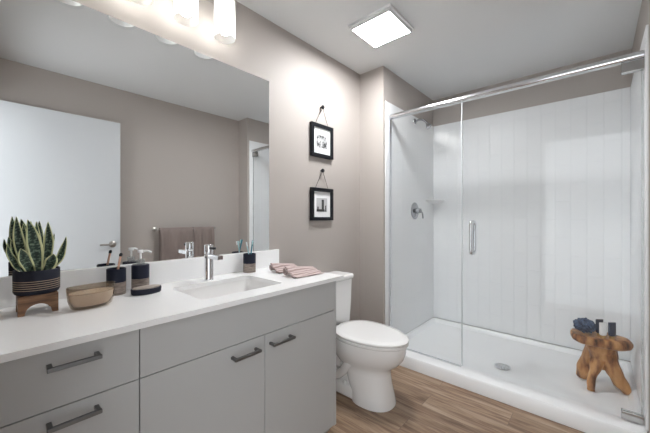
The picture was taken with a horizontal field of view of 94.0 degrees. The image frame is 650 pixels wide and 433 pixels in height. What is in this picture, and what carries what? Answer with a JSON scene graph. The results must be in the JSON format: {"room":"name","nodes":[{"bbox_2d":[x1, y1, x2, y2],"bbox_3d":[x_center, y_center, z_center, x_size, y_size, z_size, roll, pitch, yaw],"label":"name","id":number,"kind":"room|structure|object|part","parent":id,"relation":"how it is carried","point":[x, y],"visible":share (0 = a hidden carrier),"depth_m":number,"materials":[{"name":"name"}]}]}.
{"room":"bathroom","nodes":[
{"label":"bathroom","id":0,"kind":"room"},
{"bbox_2d":[73,0,359,320],"bbox_3d":[-0.131,-0.040,2.294,0.100,2.460,3.475,0,0,42],"label":"wall","id":1,"kind":"structure","parent":0,"point":[302,78],"depth_m":2.13,"materials":[{"name":"grey paint"}]},
{"bbox_2d":[0,0,268,276],"bbox_3d":[-0.766,-0.328,1.508,0.005,1.088,1.208,0,0,42],"label":"mirror","id":2,"kind":"object","parent":1,"relation":"attached to","point":[119,136],"visible":1,"depth_m":1.35,"materials":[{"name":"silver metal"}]},
{"bbox_2d":[0,249,278,307],"bbox_3d":[-0.739,0.270,1.528,0.019,0.108,1.283,0,0,42],"label":"backsplash","id":3,"kind":"structure","parent":1,"relation":"attached to","point":[160,272],"depth_m":1.45,"materials":[{"name":"white stone"}]},
{"bbox_2d":[130,0,151,5],"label":"vanity light","id":4,"kind":"object","parent":1,"relation":"attached to","point":[140,2],"depth_m":1.35,"materials":[{"name":"white glass"}]},
{"bbox_3d":[-0.800,-1.036,1.296,0.105,0.195,0.105,0,0,42],"label":"lamp shade","id":5,"kind":"part","parent":4,"relation":"part of","materials":[{"name":"white glass"}]},
{"bbox_2d":[174,0,197,26],"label":"vanity light","id":6,"kind":"object","parent":1,"relation":"attached to","point":[186,13],"depth_m":1.43,"materials":[{"name":"white glass"}]},
{"bbox_3d":[-0.664,-1.036,1.447,0.105,0.195,0.105,0,0,42],"label":"lamp shade","id":7,"kind":"part","parent":6,"relation":"part of","materials":[{"name":"white glass"}]},
{"bbox_2d":[206,0,236,43],"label":"vanity light","id":8,"kind":"object","parent":1,"relation":"attached to","point":[224,10],"depth_m":1.56,"materials":[{"name":"white glass"}]},
{"bbox_3d":[-0.528,-1.036,1.598,0.105,0.195,0.105,0,0,42],"label":"lamp shade","id":9,"kind":"part","parent":8,"relation":"part of","materials":[{"name":"white glass"}]},
{"bbox_3d":[-0.021,-0.835,2.317,0.031,0.032,0.032,0,0,42],"label":"peg","id":10,"kind":"object","parent":1,"relation":"attached to","visible":0},
{"bbox_2d":[310,109,332,159],"bbox_3d":[-0.022,-0.640,2.318,0.024,0.380,0.244,0,0,42],"label":"framed picture","id":11,"kind":"object","parent":10,"relation":"hanging from","point":[321,136],"visible":1,"depth_m":2.31,"materials":[{"name":"black wood"}]},
{"bbox_2d":[316,134,326,148],"bbox_3d":[-0.023,-0.571,2.319,0.001,0.096,0.120,0,0,42],"label":"print","id":12,"kind":"object","parent":11,"relation":"attached to","point":[321,139],"depth_m":2.31},
{"bbox_3d":[-0.021,-0.350,2.317,0.031,0.032,0.032,0,0,42],"label":"peg","id":13,"kind":"object","parent":1,"relation":"attached to","visible":0},
{"bbox_2d":[310,172,332,220],"bbox_3d":[-0.022,-0.157,2.318,0.024,0.375,0.244,0,0,42],"label":"framed picture","id":14,"kind":"object","parent":13,"relation":"hanging from","point":[321,199],"visible":1,"depth_m":2.31,"materials":[{"name":"black wood"}]},
{"bbox_2d":[316,198,326,211],"bbox_3d":[-0.023,-0.089,2.319,0.001,0.104,0.120,0,0,42],"label":"print","id":15,"kind":"object","parent":14,"relation":"attached to","point":[321,203],"depth_m":2.31,"materials":[{"name":"grey paper"}]},
{"bbox_3d":[-0.022,-0.093,2.318,0.024,0.246,0.244,0,0,42],"label":"frame","id":16,"kind":"part","parent":14,"relation":"part of","materials":[{"name":"black wood"}]},
{"bbox_2d":[360,66,432,333],"bbox_3d":[0.747,-0.040,3.014,0.240,2.460,1.030,0,0,42],"label":"wall","id":17,"kind":"structure","parent":0,"point":[379,85],"depth_m":2.64,"materials":[{"name":"grey paint"}]},
{"bbox_2d":[236,0,641,99],"bbox_3d":[0.642,-1.300,1.598,2.180,0.060,3.475,0,0,42],"label":"ceiling","id":18,"kind":"structure","parent":0,"point":[454,47],"depth_m":2.10,"materials":[{"name":"white paint"}]},
{"bbox_2d":[348,3,413,47],"bbox_3d":[0.376,-1.253,2.021,0.314,0.034,0.313,0,0,42],"label":"recessed light","id":19,"kind":"object","parent":18,"relation":"in","point":[386,24],"visible":1,"depth_m":1.98,"materials":[{"name":"white plastic"}]},
{"bbox_2d":[353,12,408,46],"bbox_3d":[0.376,-1.245,2.021,0.274,0.016,0.273,0,0,42],"label":"diffuser","id":20,"kind":"object","parent":19,"relation":"attached to","point":[378,29],"depth_m":1.99,"materials":[{"name":"white plastic"}]},
{"bbox_2d":[326,365,584,432],"bbox_3d":[0.482,1.220,1.420,2.180,0.060,3.955,0,0,42],"label":"floor","id":21,"kind":"structure","parent":0,"point":[424,403],"depth_m":1.83,"materials":[{"name":"brown wood"}]},
{"bbox_2d":[0,329,138,432],"bbox_3d":[-0.858,0.767,0.987,0.547,0.845,0.312,0,0,42],"label":"base cabinet","id":22,"kind":"object","parent":21,"relation":"on","point":[91,386],"visible":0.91,"depth_m":0.83,"materials":[{"name":"grey"}]},
{"bbox_3d":[-0.690,0.663,0.835,0.019,0.310,0.310,0,0,42],"label":"drawer","id":23,"kind":"part","parent":22,"relation":"part of","materials":[{"name":"grey laminate"}]},
{"bbox_3d":[-0.672,0.542,0.814,0.038,0.011,0.115,0,0,42],"label":"handle","id":24,"kind":"part","parent":22,"relation":"part of","materials":[{"name":"silver metal"}]},
{"bbox_3d":[-0.672,0.390,0.814,0.038,0.011,0.115,0,0,42],"label":"handle","id":25,"kind":"part","parent":22,"relation":"part of","materials":[{"name":"silver metal"}]},
{"bbox_2d":[139,281,335,432],"bbox_3d":[-0.434,0.767,1.459,0.547,0.846,0.955,0,0,42],"label":"base cabinet","id":26,"kind":"object","parent":21,"relation":"on","point":[266,365],"visible":0.87,"depth_m":1.23,"materials":[{"name":"grey"}]},
{"bbox_2d":[0,249,343,362],"bbox_3d":[-0.536,0.280,1.361,0.544,0.127,1.305,0,0,42],"label":"countertop","id":27,"kind":"structure","parent":26,"relation":"on","point":[42,329],"depth_m":1.10,"materials":[{"name":"white stone"}]},
{"bbox_2d":[6,216,66,316],"bbox_3d":[-0.988,0.162,1.043,0.120,0.324,0.153,0,0,42],"label":"potted snake plant","id":28,"kind":"object","parent":27,"relation":"on","point":[36,274],"visible":1,"depth_m":1.01,"materials":[{"name":"green plant"}]},
{"bbox_3d":[-0.989,0.220,1.041,0.120,0.082,0.120,0,0,42],"label":"pot","id":29,"kind":"part","parent":28,"relation":"part of","materials":[{"name":"black ceramic"}]},
{"bbox_2d":[66,283,114,307],"bbox_3d":[-0.840,0.285,1.091,0.099,0.078,0.145,0,0,42],"label":"bowl","id":30,"kind":"object","parent":27,"relation":"on","point":[89,297],"visible":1,"depth_m":1.06,"materials":[{"name":"beige wood"}]},
{"bbox_2d":[106,267,125,295],"bbox_3d":[-0.871,0.270,1.265,0.069,0.108,0.069,0,0,42],"label":"tumbler","id":31,"kind":"object","parent":27,"relation":"on","point":[113,275],"visible":0.92,"depth_m":1.24,"materials":[{"name":"brown ceramic"}]},
{"bbox_2d":[117,253,122,268],"bbox_3d":[-0.866,0.209,1.271,0.013,0.111,0.029,0,0,42],"label":"makeup brush","id":32,"kind":"object","parent":31,"relation":"in","point":[120,254],"visible":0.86,"depth_m":1.27,"materials":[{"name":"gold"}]},
{"bbox_3d":[-0.866,0.216,1.269,0.009,0.097,0.026,0,0,35],"label":"handle","id":33,"kind":"part","parent":32,"relation":"part of","materials":[{"name":"brown wood"}]},
{"bbox_2d":[131,249,151,288],"bbox_3d":[-0.819,0.236,1.347,0.069,0.176,0.071,0,0,42],"label":"soap dispenser","id":34,"kind":"object","parent":27,"relation":"on","point":[140,271],"visible":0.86,"depth_m":1.32,"materials":[{"name":"brown ceramic"}]},
{"bbox_2d":[131,284,160,295],"bbox_3d":[-0.757,0.310,1.284,0.080,0.026,0.116,0,0,42],"label":"soap dish","id":35,"kind":"object","parent":27,"relation":"on","point":[154,288],"visible":1,"depth_m":1.26,"materials":[{"name":"black ceramic"}]},
{"bbox_2d":[203,244,222,280],"bbox_3d":[-0.557,0.233,1.508,0.142,0.182,0.053,0,0,42],"label":"faucet","id":36,"kind":"object","parent":27,"relation":"on","point":[209,256],"visible":1,"depth_m":1.52,"materials":[{"name":"silver metal"}]},
{"bbox_3d":[-0.590,0.166,1.538,0.043,0.047,0.043,0,0,42],"label":"lever","id":37,"kind":"part","parent":36,"relation":"part of","materials":[{"name":"silver metal"}]},
{"bbox_3d":[-0.545,0.200,1.497,0.110,0.020,0.028,0,0,42],"label":"spout","id":38,"kind":"part","parent":36,"relation":"part of","materials":[{"name":"silver metal"}]},
{"bbox_2d":[179,279,273,299],"bbox_3d":[-0.448,0.408,1.422,0.334,0.128,0.450,0,0,42],"label":"sink","id":39,"kind":"object","parent":27,"relation":"in","point":[212,291],"visible":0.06,"depth_m":1.56,"materials":[{"name":"white ceramic"}]},
{"bbox_2d":[243,253,255,272],"bbox_3d":[-0.441,0.270,1.773,0.072,0.108,0.072,0,0,42],"label":"tumbler","id":40,"kind":"object","parent":27,"relation":"on","point":[249,260],"visible":0.98,"depth_m":1.74,"materials":[{"name":"brown ceramic"}]},
{"bbox_2d":[269,263,296,272],"bbox_3d":[-0.233,0.298,1.808,0.177,0.050,0.114,0,0,-42],"label":"rolled washcloth","id":41,"kind":"object","parent":27,"relation":"on","point":[278,267],"visible":0.67,"depth_m":1.78,"materials":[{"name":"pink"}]},
{"bbox_2d":[283,266,323,277],"bbox_3d":[-0.119,0.297,1.684,0.212,0.052,0.120,0,0,-44],"label":"rolled washcloth","id":42,"kind":"object","parent":27,"relation":"on","point":[294,271],"visible":1,"depth_m":1.66,"materials":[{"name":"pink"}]},
{"bbox_3d":[-0.425,0.819,1.129,0.019,0.622,0.475,0,0,42],"label":"door","id":43,"kind":"part","parent":26,"relation":"part of","materials":[{"name":"grey laminate"}]},
{"bbox_3d":[-0.314,0.552,1.212,0.038,0.011,0.122,0,0,42],"label":"handle","id":44,"kind":"part","parent":26,"relation":"part of","materials":[{"name":"silver metal"}]},
{"bbox_3d":[-0.189,0.552,1.351,0.038,0.011,0.125,0,0,42],"label":"handle","id":45,"kind":"part","parent":26,"relation":"part of","materials":[{"name":"silver metal"}]},
{"bbox_3d":[-0.111,0.819,1.478,0.019,0.622,0.457,0,0,42],"label":"door","id":46,"kind":"part","parent":26,"relation":"part of","materials":[{"name":"grey laminate"}]},
{"bbox_3d":[-0.133,0.739,1.819,0.508,0.790,0.018,0,0,42],"label":"panel","id":47,"kind":"part","parent":26,"relation":"part of","materials":[{"name":"grey laminate"}]},
{"bbox_2d":[326,271,408,412],"bbox_3d":[0.224,0.811,2.059,0.718,0.758,0.380,0,0,42],"label":"toilet","id":48,"kind":"object","parent":21,"relation":"on","point":[367,352],"visible":0.77,"depth_m":1.90,"materials":[{"name":"white ceramic"}]},
{"bbox_3d":[0.030,0.450,2.233,0.196,0.036,0.380,0,0,42],"label":"tank lid","id":49,"kind":"part","parent":48,"relation":"part of","materials":[{"name":"white ceramic"}]},
{"bbox_3d":[0.030,0.633,2.233,0.180,0.330,0.356,0,0,42],"label":"tank","id":50,"kind":"part","parent":48,"relation":"part of","materials":[{"name":"white ceramic"}]},
{"bbox_3d":[0.304,0.787,1.987,0.500,0.018,0.368,0,0,42],"label":"seat","id":51,"kind":"part","parent":48,"relation":"part of","materials":[{"name":"white ceramic"}]},
{"bbox_3d":[0.304,0.764,1.987,0.504,0.024,0.370,0,0,42],"label":"seat lid","id":52,"kind":"part","parent":48,"relation":"part of","materials":[{"name":"white ceramic"}]},
{"bbox_2d":[400,317,647,432],"bbox_3d":[1.397,1.143,2.410,1.533,0.092,1.057,0,0,42],"label":"shower pan","id":53,"kind":"object","parent":21,"relation":"on","point":[539,378],"visible":0.94,"depth_m":2.18,"materials":[{"name":"white plastic"}]},
{"bbox_2d":[388,50,644,424],"bbox_3d":[1.115,0.113,2.098,1.512,1.968,0.110,0,0,42],"label":"shower enclosure","id":54,"kind":"object","parent":53,"relation":"on","point":[632,62],"visible":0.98,"depth_m":2.12,"materials":[{"name":"silver metal"}]},
{"bbox_3d":[1.051,0.150,2.155,0.023,0.247,0.110,0,0,42],"label":"handle","id":55,"kind":"part","parent":54,"relation":"part of","materials":[{"name":"silver metal"}]},
{"bbox_3d":[1.115,-0.851,2.097,1.511,0.041,0.054,0,0,42],"label":"header rail","id":56,"kind":"part","parent":54,"relation":"part of","materials":[{"name":"silver metal"}]},
{"bbox_2d":[570,328,633,395],"bbox_3d":[1.839,0.962,2.024,0.312,0.354,0.254,0,0,42],"label":"stool","id":57,"kind":"object","parent":53,"relation":"on","point":[598,353],"visible":0.98,"depth_m":1.96,"materials":[{"name":"brown wood"}]},
{"bbox_3d":[1.834,0.974,2.071,0.125,0.320,0.212,0,0,3],"label":"leg","id":58,"kind":"part","parent":57,"relation":"part of","materials":[{"name":"brown wood"}]},
{"bbox_2d":[573,317,596,333],"bbox_3d":[1.758,0.736,2.048,0.130,0.103,0.115,0,0,42],"label":"sponge","id":59,"kind":"object","parent":57,"relation":"on","point":[584,325],"visible":1,"depth_m":2.02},
{"bbox_3d":[1.811,0.985,1.993,0.139,0.308,0.150,0,0,42],"label":"leg","id":60,"kind":"part","parent":57,"relation":"part of","materials":[{"name":"brown wood"}]},
{"bbox_2d":[596,319,602,335],"bbox_3d":[1.816,0.734,2.005,0.039,0.108,0.035,0,0,42],"label":"tube","id":61,"kind":"object","parent":57,"relation":"on","point":[597,320],"visible":0.51,"depth_m":2.00,"materials":[{"name":"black plastic"}]},
{"bbox_3d":[1.833,0.823,2.017,0.312,0.077,0.236,0,0,42],"label":"seat","id":62,"kind":"part","parent":57,"relation":"part of","materials":[{"name":"brown wood"}]},
{"bbox_2d":[599,322,606,338],"bbox_3d":[1.804,0.738,1.966,0.039,0.100,0.035,0,0,42],"label":"tube","id":63,"kind":"object","parent":57,"relation":"on","point":[602,325],"visible":1,"depth_m":1.96,"materials":[{"name":"white plastic"}]},
{"bbox_2d":[608,322,615,338],"bbox_3d":[1.851,0.735,1.954,0.039,0.104,0.035,0,0,42],"label":"tube","id":64,"kind":"object","parent":57,"relation":"on","point":[611,325],"visible":1,"depth_m":1.95,"materials":[{"name":"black plastic"}]},
{"bbox_3d":[1.866,0.980,1.977,0.190,0.304,0.123,0,0,42],"label":"leg","id":65,"kind":"part","parent":57,"relation":"part of","materials":[{"name":"brown wood"}]},
{"bbox_2d":[433,49,631,361],"bbox_3d":[1.772,-0.040,2.852,1.980,2.460,0.100,0,0,42],"label":"wall","id":66,"kind":"structure","parent":0,"point":[607,79],"depth_m":2.67,"materials":[{"name":"grey paint"}]},
{"bbox_2d":[385,24,648,430],"bbox_3d":[1.415,0.057,2.430,1.534,2.074,1.004,0,0,42],"label":"shower surround","id":67,"kind":"object","parent":66,"relation":"attached to","point":[556,194],"visible":0.93,"depth_m":2.67,"materials":[{"name":"plastic"}]},
{"bbox_3d":[0.848,0.057,2.940,0.010,2.074,1.004,0,0,42],"label":"panel","id":68,"kind":"part","parent":67,"relation":"part of","materials":[{"name":"plastic"}]},
{"bbox_2d":[411,202,423,218],"bbox_3d":[0.901,-0.055,2.943,0.064,0.166,0.166,0,0,42],"label":"shower valve","id":69,"kind":"object","parent":67,"relation":"attached to","point":[415,210],"visible":1,"depth_m":2.94,"materials":[{"name":"silver metal"}]},
{"bbox_3d":[0.922,-0.029,2.957,0.052,0.100,0.096,0,0,42],"label":"lever","id":70,"kind":"part","parent":69,"relation":"part of","materials":[{"name":"silver metal"}]},
{"bbox_2d":[413,119,431,128],"bbox_3d":[0.940,-0.896,2.908,0.169,0.123,0.056,0,0,42],"label":"shower","id":71,"kind":"object","parent":67,"relation":"attached to","point":[428,125],"visible":1,"depth_m":2.89,"materials":[{"name":"silver metal"}]},
{"bbox_3d":[0.926,-0.919,2.920,0.132,0.079,0.056,0,0,42],"label":"arm","id":72,"kind":"part","parent":71,"relation":"part of","materials":[{"name":"silver metal"}]},
{"bbox_2d":[426,197,444,203],"bbox_3d":[1.156,-0.172,3.181,0.125,0.075,0.212,0,0,42],"label":"corner shelf","id":73,"kind":"object","parent":67,"relation":"attached to","point":[429,200],"depth_m":3.22,"materials":[{"name":"white plastic"}]},
{"bbox_3d":[1.747,0.057,2.799,1.514,2.074,0.010,0,0,42],"label":"panel","id":74,"kind":"part","parent":67,"relation":"part of","materials":[{"name":"plastic"}]},
{"bbox_3d":[1.981,0.057,1.919,0.010,2.074,1.004,0,0,42],"label":"panel","id":75,"kind":"part","parent":67,"relation":"part of","materials":[{"name":"plastic"}]},
{"bbox_2d":[632,0,649,432],"bbox_3d":[2.053,-0.040,1.839,0.205,2.460,1.030,0,0,42],"label":"wall","id":76,"kind":"structure","parent":0,"point":[644,15],"depth_m":1.55,"materials":[{"name":"grey paint"}]}
]}

